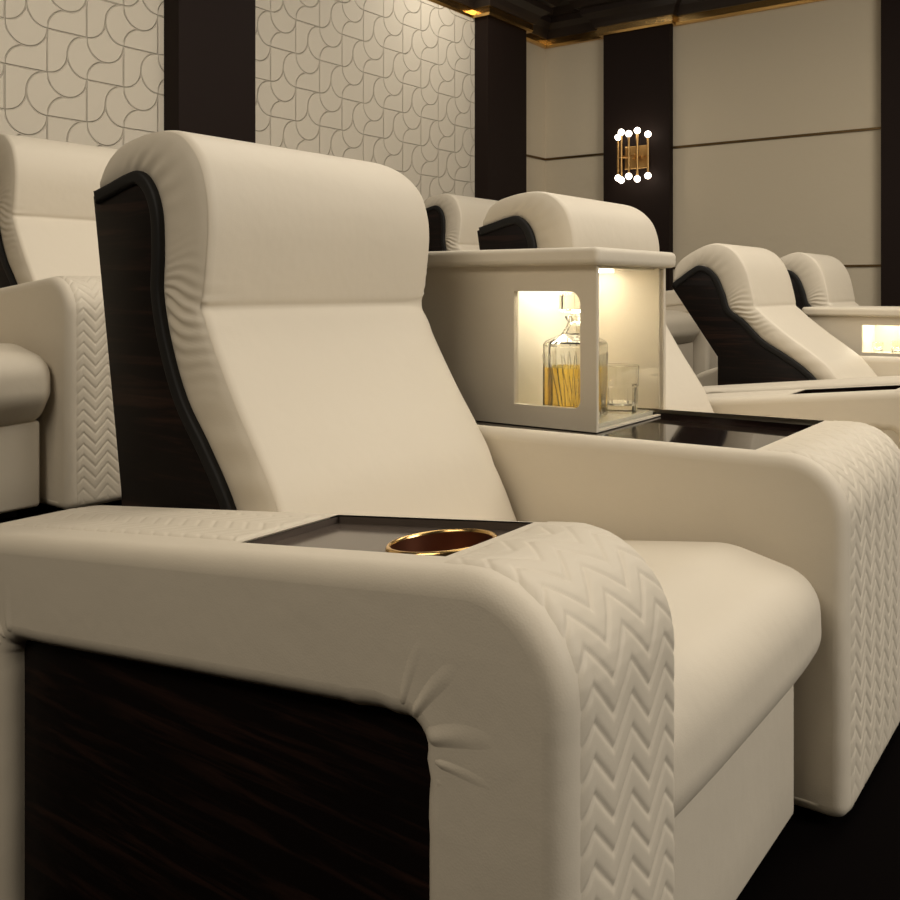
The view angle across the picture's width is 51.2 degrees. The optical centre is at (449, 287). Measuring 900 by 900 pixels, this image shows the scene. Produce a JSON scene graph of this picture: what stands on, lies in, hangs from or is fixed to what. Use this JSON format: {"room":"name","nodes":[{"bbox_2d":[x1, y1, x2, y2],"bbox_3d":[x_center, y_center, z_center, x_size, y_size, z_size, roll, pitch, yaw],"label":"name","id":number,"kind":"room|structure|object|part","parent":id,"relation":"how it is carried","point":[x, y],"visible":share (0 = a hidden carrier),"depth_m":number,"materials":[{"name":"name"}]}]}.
{"room":"home theater","nodes":[
{"label":"home theater","id":0,"kind":"room"},
{"bbox_2d":[526,42,544,192],"bbox_3d":[-2.015,-0.833,4.478,0.090,3.465,9.693,0,0,36],"label":"wall","id":1,"kind":"structure","parent":0,"point":[535,55],"depth_m":8.15,"materials":[{"name":"beige fabric"}]},
{"bbox_2d":[0,0,163,148],"bbox_3d":[-2.309,-0.603,3.979,0.027,3.006,2.601,0,0,36],"label":"wall panel","id":2,"kind":"object","parent":1,"relation":"attached to","point":[86,72],"depth_m":4.63,"materials":[{"name":"beige"}]},
{"bbox_2d":[164,0,254,142],"bbox_3d":[-1.331,-0.833,5.204,0.153,3.465,0.531,0,0,36],"label":"pilaster","id":3,"kind":"object","parent":1,"relation":"attached to","point":[209,45],"visible":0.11,"depth_m":5.11,"materials":[{"name":"black wood"}]},
{"bbox_2d":[255,0,474,200],"bbox_3d":[-0.521,-0.603,6.413,0.027,3.006,2.376,0,0,36],"label":"wall panel","id":4,"kind":"object","parent":1,"relation":"attached to","point":[389,83],"visible":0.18,"depth_m":6.37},
{"bbox_2d":[475,16,525,200],"bbox_3d":[0.401,-0.833,7.562,0.153,3.465,0.567,0,0,36],"label":"pilaster","id":5,"kind":"object","parent":1,"relation":"attached to","point":[500,47],"visible":0.44,"depth_m":7.42,"materials":[{"name":"black wood"}]},
{"bbox_2d":[526,154,545,160],"bbox_3d":[0.676,-1.132,8.057,0.011,0.018,0.558,0,0,36],"label":"trim","id":6,"kind":"structure","parent":1,"relation":"attached to","point":[527,155],"depth_m":8.13,"materials":[{"name":"brown metal"}]},
{"bbox_2d":[545,0,880,305],"bbox_3d":[4.092,-0.833,5.950,8.010,3.465,0.090,0,0,36],"label":"wall","id":7,"kind":"structure","parent":0,"point":[815,67],"depth_m":7.14,"materials":[{"name":"beige fabric"}]},
{"bbox_2d":[545,153,602,159],"bbox_3d":[1.079,-1.132,8.101,0.608,0.018,0.011,0,0,36],"label":"trim","id":8,"kind":"structure","parent":7,"relation":"attached to","point":[596,154],"depth_m":8.10,"materials":[{"name":"brown metal"}]},
{"bbox_2d":[429,0,823,48],"bbox_3d":[1.247,-2.345,2.093,8.028,0.477,9.531,0,0,36],"label":"ceiling","id":9,"kind":"structure","parent":7,"relation":"attached to","point":[550,19],"depth_m":7.59,"materials":[{"name":"black"}]},
{"bbox_2d":[603,25,672,290],"bbox_3d":[1.541,-0.833,7.723,0.585,3.465,0.072,0,0,36],"label":"pilaster","id":10,"kind":"object","parent":7,"relation":"attached to","point":[637,65],"visible":0.44,"depth_m":7.65,"materials":[{"name":"black wood"}]},
{"bbox_2d":[615,127,650,182],"bbox_3d":[1.473,-1.067,7.601,0.315,0.439,0.207,0,0,36],"label":"wall sconce","id":11,"kind":"object","parent":10,"relation":"attached to","point":[636,157],"visible":1,"depth_m":7.60,"materials":[{"name":"gold metal"}]},
{"bbox_3d":[1.386,-1.260,7.603,0.052,0.052,0.052,0,0,36],"label":"bulb","id":12,"kind":"part","parent":11,"relation":"part of","materials":[{"name":"white glass"}]},
{"bbox_3d":[1.386,-0.873,7.603,0.052,0.052,0.052,0,0,36],"label":"bulb","id":13,"kind":"part","parent":11,"relation":"part of","materials":[{"name":"white glass"}]},
{"bbox_3d":[1.433,-1.238,7.535,0.052,0.052,0.052,0,0,36],"label":"bulb","id":14,"kind":"part","parent":11,"relation":"part of","materials":[{"name":"white glass"}]},
{"bbox_3d":[1.433,-0.895,7.535,0.052,0.052,0.052,0,0,36],"label":"bulb","id":15,"kind":"part","parent":11,"relation":"part of","materials":[{"name":"white glass"}]},
{"bbox_3d":[1.525,-1.067,7.679,0.207,0.189,0.021,0,0,36],"label":"plate","id":16,"kind":"part","parent":11,"relation":"part of","materials":[{"name":"gold metal"}]},
{"bbox_3d":[1.498,-1.260,7.520,0.052,0.052,0.052,0,0,36],"label":"bulb","id":17,"kind":"part","parent":11,"relation":"part of","materials":[{"name":"white glass"}]},
{"bbox_3d":[1.498,-0.873,7.520,0.052,0.052,0.052,0,0,36],"label":"bulb","id":18,"kind":"part","parent":11,"relation":"part of","materials":[{"name":"white glass"}]},
{"bbox_3d":[1.586,-1.233,7.534,0.052,0.052,0.052,0,0,36],"label":"bulb","id":19,"kind":"part","parent":11,"relation":"part of","materials":[{"name":"white glass"}]},
{"bbox_3d":[1.586,-0.900,7.534,0.052,0.052,0.052,0,0,36],"label":"bulb","id":20,"kind":"part","parent":11,"relation":"part of","materials":[{"name":"white glass"}]},
{"bbox_2d":[673,127,880,148],"bbox_3d":[2.428,-1.132,7.110,1.570,0.018,0.011,0,0,36],"label":"trim","id":21,"kind":"structure","parent":7,"relation":"attached to","point":[872,128],"depth_m":7.06,"materials":[{"name":"brown metal"}]},
{"bbox_2d":[673,264,880,268],"bbox_3d":[2.428,-0.159,7.110,1.570,0.016,0.011,0,0,36],"label":"trim","id":22,"kind":"structure","parent":7,"relation":"attached to","point":[869,265],"depth_m":6.71,"materials":[{"name":"brown metal"}]},
{"bbox_2d":[881,0,899,305],"bbox_3d":[3.289,-0.833,6.439,0.612,3.465,0.072,0,0,36],"label":"pilaster","id":23,"kind":"object","parent":7,"relation":"attached to","point":[890,9],"visible":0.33,"depth_m":6.55,"materials":[{"name":"black wood"}]},
{"bbox_2d":[736,722,899,899],"bbox_3d":[1.249,0.945,2.081,8.190,0.090,9.693,0,0,36],"label":"floor","id":24,"kind":"structure","parent":0,"point":[855,855],"depth_m":1.50,"materials":[{"name":"black carpet"}]},
{"bbox_2d":[0,500,121,522],"bbox_3d":[-1.181,0.759,3.866,1.980,0.283,9.513,0,0,36],"label":"floor","id":25,"kind":"structure","parent":24,"relation":"on","point":[41,509],"depth_m":2.60,"materials":[{"name":"black carpet"}]},
{"bbox_2d":[0,343,49,518],"bbox_3d":[-1.699,0.035,2.572,1.090,1.164,0.706,0,0,36],"label":"recliner","id":26,"kind":"object","parent":25,"relation":"on","point":[24,375],"visible":1,"depth_m":2.49,"materials":[{"name":"beige leather"}]},
{"bbox_3d":[-1.589,0.475,2.491,0.708,0.234,0.659,0,0,36],"label":"seat","id":27,"kind":"part","parent":26,"relation":"part of","materials":[{"name":"beige leather"}]},
{"bbox_2d":[0,343,49,426],"bbox_3d":[-1.571,0.259,2.479,0.773,0.225,0.706,0,0,36],"label":"seat cushion","id":28,"kind":"object","parent":26,"relation":"on","point":[24,375],"depth_m":2.47,"materials":[{"name":"beige leather"}]},
{"bbox_2d":[0,134,121,509],"bbox_3d":[-1.308,0.035,3.316,1.408,1.164,0.946,0,0,36],"label":"recliner","id":29,"kind":"object","parent":25,"relation":"on","point":[52,304],"visible":0.58,"depth_m":2.63,"materials":[{"name":"beige leather"}]},
{"bbox_3d":[-1.571,-0.127,3.318,0.413,0.697,0.050,0,0,36],"label":"panel","id":30,"kind":"part","parent":29,"relation":"part of","materials":[{"name":"brown wood"}]},
{"bbox_2d":[0,134,117,283],"bbox_3d":[-1.354,-0.163,3.525,0.497,0.768,0.629,0,0,36],"label":"cushion","id":31,"kind":"object","parent":29,"relation":"on","point":[48,229],"depth_m":3.33,"materials":[{"name":"beige leather"}]},
{"bbox_3d":[-1.520,0.286,3.031,1.404,0.634,0.237,0,0,36],"label":"arm frame","id":32,"kind":"part","parent":29,"relation":"part of","materials":[{"name":"beige leather"}]},
{"bbox_3d":[-1.013,0.281,2.664,0.160,0.631,0.210,0,0,36],"label":"chevron panel","id":33,"kind":"part","parent":29,"relation":"part of","materials":[{"name":"beige leather"}]},
{"bbox_2d":[424,194,497,251],"bbox_3d":[0.254,0.035,5.443,1.408,1.164,0.949,0,0,36],"label":"recliner","id":34,"kind":"object","parent":25,"relation":"on","point":[454,221],"visible":0.09,"depth_m":5.45,"materials":[{"name":"beige leather"}]},
{"bbox_3d":[-0.008,-0.127,5.446,0.413,0.697,0.050,0,0,36],"label":"panel","id":35,"kind":"part","parent":34,"relation":"part of","materials":[{"name":"brown wood"}]},
{"bbox_2d":[666,290,717,374],"bbox_3d":[1.008,0.035,6.468,1.408,1.164,0.956,0,0,36],"label":"recliner","id":36,"kind":"object","parent":25,"relation":"on","point":[687,335],"visible":0.15,"depth_m":6.25,"materials":[{"name":"beige leather"}]},
{"bbox_3d":[1.323,0.338,6.574,0.765,0.487,0.045,0,0,36],"label":"lining panel","id":37,"kind":"part","parent":36,"relation":"part of","materials":[{"name":"beige leather"}]},
{"bbox_2d":[666,310,698,344],"bbox_3d":[1.162,0.259,6.200,0.773,0.225,0.706,0,0,36],"label":"seat cushion","id":38,"kind":"object","parent":36,"relation":"on","point":[684,330],"depth_m":6.04,"materials":[{"name":"beige leather"}]},
{"bbox_3d":[1.145,0.475,6.212,0.708,0.234,0.659,0,0,36],"label":"seat","id":39,"kind":"part","parent":36,"relation":"part of","materials":[{"name":"beige leather"}]},
{"bbox_3d":[1.719,0.295,6.383,0.160,0.603,0.210,0,0,36],"label":"chevron panel","id":40,"kind":"part","parent":36,"relation":"part of","materials":[{"name":"beige leather"}]},
{"bbox_2d":[0,130,820,899],"bbox_3d":[-0.191,0.318,1.561,1.408,1.164,0.949,0,0,36],"label":"recliner","id":41,"kind":"object","parent":24,"relation":"on","point":[315,645],"visible":1,"depth_m":1.17,"materials":[{"name":"beige leather"}]},
{"bbox_3d":[-0.452,0.155,1.565,0.413,0.697,0.050,0,0,36],"label":"panel","id":42,"kind":"part","parent":41,"relation":"part of","materials":[{"name":"brown wood"}]},
{"bbox_3d":[-0.286,0.621,1.108,0.765,0.487,0.045,0,0,36],"label":"wood panel","id":43,"kind":"part","parent":41,"relation":"part of","materials":[{"name":"brown wood"}]},
{"bbox_3d":[-0.401,0.569,1.278,1.404,0.634,0.237,0,0,36],"label":"arm frame","id":44,"kind":"part","parent":41,"relation":"part of","materials":[{"name":"beige leather"}]},
{"bbox_2d":[146,130,516,520],"bbox_3d":[-0.235,0.120,1.772,0.497,0.768,0.629,0,0,36],"label":"cushion","id":45,"kind":"object","parent":41,"relation":"on","point":[295,363],"depth_m":1.59,"materials":[{"name":"beige leather"}]},
{"bbox_2d":[245,516,530,551],"bbox_3d":[-0.074,0.286,1.054,0.300,0.055,0.174,0,0,36],"label":"tray","id":46,"kind":"object","parent":41,"relation":"on","point":[319,533],"depth_m":1.08,"materials":[{"name":"brown wood"}]},
{"bbox_3d":[0.106,0.564,0.911,0.160,0.631,0.210,0,0,36],"label":"chevron panel","id":47,"kind":"part","parent":41,"relation":"part of","materials":[{"name":"beige leather"}]},
{"bbox_2d":[623,540,820,817],"bbox_3d":[0.110,0.542,1.491,0.773,0.225,0.706,0,0,36],"label":"seat cushion","id":48,"kind":"object","parent":41,"relation":"on","point":[746,623],"depth_m":1.29,"materials":[{"name":"beige leather"}]},
{"bbox_3d":[0.093,0.758,1.504,0.708,0.234,0.659,0,0,36],"label":"seat","id":49,"kind":"part","parent":41,"relation":"part of","materials":[{"name":"beige leather"}]},
{"bbox_2d":[422,247,899,816],"bbox_3d":[0.246,0.407,2.174,1.408,0.986,0.535,0,0,36],"label":"console","id":50,"kind":"object","parent":24,"relation":"on","point":[819,499],"visible":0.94,"depth_m":1.81,"materials":[{"name":"beige leather"}]},
{"bbox_3d":[0.156,-0.068,2.317,0.680,0.038,0.412,0,0,36],"label":"lid","id":51,"kind":"part","parent":50,"relation":"part of","materials":[{"name":"beige leather"}]},
{"bbox_2d":[542,292,607,419],"bbox_3d":[0.286,0.152,2.141,0.130,0.284,0.130,0,0,22],"label":"decanter","id":52,"kind":"object","parent":50,"relation":"on","point":[561,353],"visible":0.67,"depth_m":2.10,"materials":[{"name":"clear glass"}]},
{"bbox_2d":[608,363,639,413],"bbox_3d":[0.404,0.238,2.229,0.091,0.112,0.091,0,0,36],"label":"tumbler","id":53,"kind":"object","parent":50,"relation":"on","point":[623,378],"visible":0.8,"depth_m":2.19,"materials":[{"name":"clear glass"}]},
{"bbox_3d":[0.411,0.126,2.129,0.009,0.359,0.358,0,0,36],"label":"frame","id":54,"kind":"part","parent":50,"relation":"part of","materials":[{"name":"beige paint"}]},
{"bbox_2d":[475,412,812,449],"bbox_3d":[0.258,0.309,2.145,1.037,0.020,0.464,0,0,36],"label":"tray","id":55,"kind":"object","parent":50,"relation":"on","point":[647,430],"depth_m":2.01,"materials":[{"name":"brown wood"}]},
{"bbox_3d":[0.234,0.585,2.162,1.404,0.601,0.500,0,0,36],"label":"arm frame","id":56,"kind":"part","parent":50,"relation":"part of","materials":[{"name":"beige leather"}]},
{"bbox_3d":[0.743,0.581,1.794,0.157,0.598,0.473,0,0,36],"label":"chevron panel","id":57,"kind":"part","parent":50,"relation":"part of","materials":[{"name":"beige leather"}]},
{"bbox_2d":[477,191,899,448],"bbox_3d":[0.665,0.318,2.756,1.408,1.164,0.956,0,0,36],"label":"recliner","id":58,"kind":"object","parent":24,"relation":"on","point":[529,220],"visible":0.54,"depth_m":2.68,"materials":[{"name":"beige leather"}]},
{"bbox_3d":[0.257,0.155,2.561,0.413,0.697,0.050,0,0,36],"label":"panel","id":59,"kind":"part","parent":58,"relation":"part of","materials":[{"name":"brown wood"}]},
{"bbox_2d":[521,191,713,412],"bbox_3d":[0.474,0.120,2.767,0.497,0.768,0.629,0,0,36],"label":"cushion","id":60,"kind":"object","parent":58,"relation":"on","point":[548,220],"depth_m":2.64,"materials":[{"name":"beige leather"}]},
{"bbox_3d":[0.874,0.583,3.045,1.404,0.606,0.237,0,0,36],"label":"arm frame","id":61,"kind":"part","parent":58,"relation":"part of","materials":[{"name":"beige leather"}]},
{"bbox_2d":[794,386,899,393],"bbox_3d":[1.186,0.314,2.799,0.300,0.055,0.174,0,0,36],"label":"tray","id":62,"kind":"object","parent":58,"relation":"on","point":[863,389],"depth_m":2.83,"materials":[{"name":"brown wood"}]},
{"bbox_3d":[0.980,0.621,2.862,0.765,0.487,0.045,0,0,36],"label":"lining panel","id":63,"kind":"part","parent":58,"relation":"part of","materials":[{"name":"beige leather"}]},
{"bbox_2d":[672,243,899,393],"bbox_3d":[1.364,0.362,3.678,1.408,1.077,0.949,0,0,36],"label":"recliner","id":64,"kind":"object","parent":24,"relation":"on","point":[741,299],"visible":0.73,"depth_m":3.66,"materials":[{"name":"beige leather"}]},
{"bbox_3d":[1.164,0.183,3.637,0.632,0.534,0.050,0,0,36],"label":"panel","id":65,"kind":"part","parent":64,"relation":"part of","materials":[{"name":"brown wood"}]},
{"bbox_3d":[1.153,0.583,3.395,1.404,0.606,0.237,0,0,36],"label":"arm frame","id":66,"kind":"part","parent":64,"relation":"part of","materials":[{"name":"beige leather"}]},
{"bbox_2d":[696,306,899,385],"bbox_3d":[1.814,0.493,4.290,1.408,0.814,0.549,0,0,36],"label":"console","id":67,"kind":"object","parent":24,"relation":"on","point":[856,327],"visible":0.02,"depth_m":4.11,"materials":[{"name":"beige leather"}]},
{"bbox_3d":[1.812,0.585,4.292,1.404,0.601,0.549,0,0,36],"label":"arm frame","id":68,"kind":"part","parent":67,"relation":"part of","materials":[{"name":"beige leather"}]},
{"bbox_3d":[1.924,0.104,4.231,0.540,0.038,0.459,0,0,36],"label":"lid","id":69,"kind":"part","parent":67,"relation":"part of","materials":[{"name":"beige leather"}]},
{"bbox_2d":[872,342,883,352],"bbox_3d":[1.874,0.266,4.117,0.046,0.056,0.046,0,0,36],"label":"tumbler","id":70,"kind":"object","parent":67,"relation":"on","point":[877,347],"visible":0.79,"depth_m":4.10,"materials":[{"name":"clear glass"}]},
{"bbox_2d":[891,341,899,352],"bbox_3d":[1.929,0.262,4.055,0.051,0.063,0.051,0,0,36],"label":"tumbler","id":71,"kind":"object","parent":67,"relation":"on","point":[895,345],"visible":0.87,"depth_m":4.04,"materials":[{"name":"clear glass"}]},
{"bbox_2d":[780,252,858,316],"bbox_3d":[2.255,0.360,4.749,1.174,1.081,0.706,0,0,36],"label":"recliner","id":72,"kind":"object","parent":24,"relation":"on","point":[816,279],"visible":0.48,"depth_m":4.74,"materials":[{"name":"beige leather"}]},
{"bbox_3d":[1.870,0.182,4.692,0.620,0.545,0.050,0,0,36],"label":"panel","id":73,"kind":"part","parent":72,"relation":"part of","materials":[{"name":"brown wood"}]}
]}

